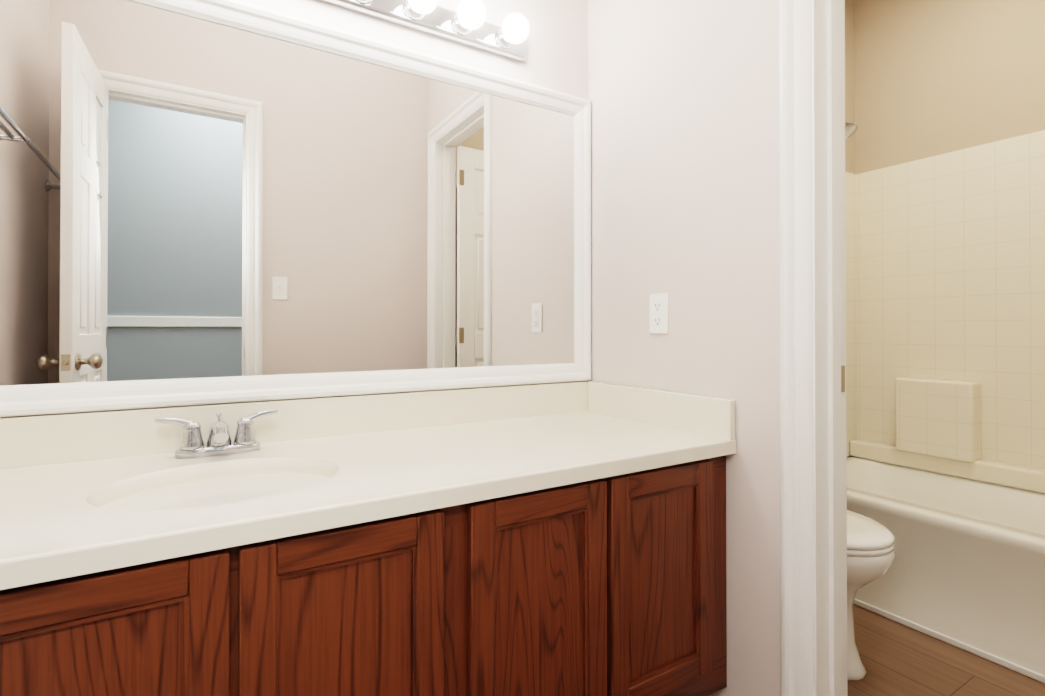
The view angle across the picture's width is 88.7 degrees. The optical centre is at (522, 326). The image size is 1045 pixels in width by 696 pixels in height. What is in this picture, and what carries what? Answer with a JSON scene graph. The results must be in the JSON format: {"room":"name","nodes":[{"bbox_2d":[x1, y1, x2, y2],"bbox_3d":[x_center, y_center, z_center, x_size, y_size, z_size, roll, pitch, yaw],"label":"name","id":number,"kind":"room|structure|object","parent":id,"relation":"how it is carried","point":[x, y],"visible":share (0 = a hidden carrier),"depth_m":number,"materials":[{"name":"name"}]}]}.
{"room":"bathroom","nodes":[
{"label":"bathroom","id":0,"kind":"room"},
{"bbox_2d":[0,0,854,456],"bbox_3d":[0.215,-0.322,1.889,3.630,2.750,0.120,0,0,-31],"label":"wall","id":1,"kind":"structure","parent":0,"point":[556,59],"depth_m":1.70,"materials":[{"name":"beige paint"}]},
{"bbox_2d":[0,0,590,416],"bbox_3d":[-0.429,-0.295,1.410,1.540,0.947,0.025,0,0,-31],"label":"mirror","id":2,"kind":"object","parent":1,"relation":"attached to","point":[214,201],"visible":1,"depth_m":1.30,"materials":[{"name":"white mirror"}]},
{"bbox_2d":[321,0,526,60],"bbox_3d":[-0.484,-0.872,1.361,1.171,0.080,0.057,0,0,-31],"label":"light bar","id":3,"kind":"object","parent":1,"relation":"attached to","point":[440,21],"visible":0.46,"depth_m":1.51,"materials":[{"name":"silver metal"}]},
{"bbox_2d":[408,0,437,13],"bbox_3d":[-0.264,-0.872,1.413,0.079,0.080,0.079,0,-1,-40],"label":"light","id":4,"kind":"object","parent":3,"relation":"attached to","point":[420,6],"depth_m":1.40,"materials":[{"name":"beige glass"}]},
{"bbox_2d":[457,0,485,29],"bbox_3d":[-0.142,-0.871,1.487,0.079,0.080,0.079,0,-1,-40],"label":"light","id":5,"kind":"object","parent":3,"relation":"attached to","point":[471,14],"depth_m":1.46,"materials":[{"name":"beige glass"}]},
{"bbox_2d":[502,13,528,43],"bbox_3d":[-0.020,-0.871,1.562,0.079,0.080,0.079,0,-1,-40],"label":"light","id":6,"kind":"object","parent":3,"relation":"attached to","point":[515,27],"depth_m":1.54,"materials":[{"name":"beige glass"}]},
{"bbox_2d":[845,122,857,138],"bbox_3d":[1.409,-0.893,2.423,0.080,0.115,0.202,0,0,-31],"label":"shower head","id":7,"kind":"object","parent":1,"relation":"attached to","point":[851,129],"visible":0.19,"depth_m":2.35},
{"bbox_2d":[588,0,780,695],"bbox_3d":[0.476,-0.324,1.530,0.120,2.750,0.765,0,0,-31],"label":"wall","id":8,"kind":"structure","parent":0,"point":[683,96],"depth_m":1.40,"materials":[{"name":"beige paint"}]},
{"bbox_2d":[650,293,667,333],"bbox_3d":[0.392,-0.037,1.541,0.008,0.115,0.070,0,0,-31],"label":"electrical outlet plate","id":9,"kind":"object","parent":8,"relation":"attached to","point":[658,313],"visible":1,"depth_m":1.53,"materials":[{"name":"white plastic"}]},
{"bbox_2d":[847,604,1044,695],"bbox_3d":[0.637,1.078,1.188,3.630,0.060,1.740,0,0,-31],"label":"floor","id":10,"kind":"structure","parent":0,"point":[898,659],"depth_m":1.64,"materials":[{"name":"brown wood"}]},
{"bbox_2d":[0,455,726,695],"bbox_3d":[-0.337,0.680,1.136,1.666,0.735,0.573,0,0,-31],"label":"bathroom vanity","id":11,"kind":"object","parent":10,"relation":"on","point":[612,586],"visible":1,"depth_m":0.91,"materials":[{"name":"brown wood"}]},
{"bbox_2d":[0,381,735,589],"bbox_3d":[-0.334,0.304,1.134,1.666,0.248,0.582,0,0,-31],"label":"countertop","id":12,"kind":"structure","parent":11,"relation":"on","point":[84,493],"depth_m":1.09,"materials":[{"name":"beige stone"}]},
{"bbox_2d":[154,409,277,457],"bbox_3d":[-0.645,0.233,1.139,0.235,0.090,0.138,0,0,-31],"label":"faucet","id":13,"kind":"object","parent":12,"relation":"on","point":[218,443],"visible":1,"depth_m":1.15,"materials":[{"name":"silver metal"}]},
{"bbox_2d":[847,510,894,679],"bbox_3d":[0.881,0.658,1.818,0.480,0.790,0.671,0,0,-31],"label":"toilet","id":14,"kind":"object","parent":10,"relation":"on","point":[870,550],"visible":0.17,"depth_m":1.56,"materials":[{"name":"white ceramic"}]},
{"bbox_2d":[847,456,1044,675],"bbox_3d":[1.776,0.848,1.884,0.718,0.410,1.496,0,0,-31],"label":"bathtub","id":15,"kind":"object","parent":10,"relation":"on","point":[967,566],"visible":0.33,"depth_m":1.82,"materials":[{"name":"white ceramic"}]},
{"bbox_2d":[853,599,1044,682],"bbox_3d":[1.465,1.041,1.693,0.010,0.022,1.498,0,0,-31],"label":"baseboard","id":16,"kind":"structure","parent":15,"relation":"attached to","point":[977,651],"depth_m":1.75,"materials":[{"name":"white wood"}]},
{"bbox_2d":[854,0,1044,174],"bbox_3d":[2.167,-0.321,2.061,0.120,2.750,1.620,0,0,-31],"label":"wall","id":17,"kind":"structure","parent":0,"point":[934,77],"depth_m":2.40,"materials":[{"name":"beige paint"}]},
{"bbox_2d":[845,130,1044,492],"bbox_3d":[1.764,-0.068,1.883,0.750,1.418,1.499,0,0,-31],"label":"wall","id":18,"kind":"structure","parent":17,"relation":"attached to","point":[945,313],"depth_m":2.34,"materials":[{"name":"tile"}]},
{"bbox_3d":[0.839,-1.383,0.942,0.120,0.640,0.630,0,0,-31],"label":"wall","id":19,"kind":"structure","parent":0,"visible":0},
{"bbox_2d":[779,0,847,695],"bbox_3d":[0.839,-0.037,0.932,0.167,2.167,0.744,0,0,-31],"label":"door frame","id":20,"kind":"structure","parent":19,"relation":"attached to","point":[813,454],"depth_m":1.18,"materials":[{"name":"white wood"}]}
]}

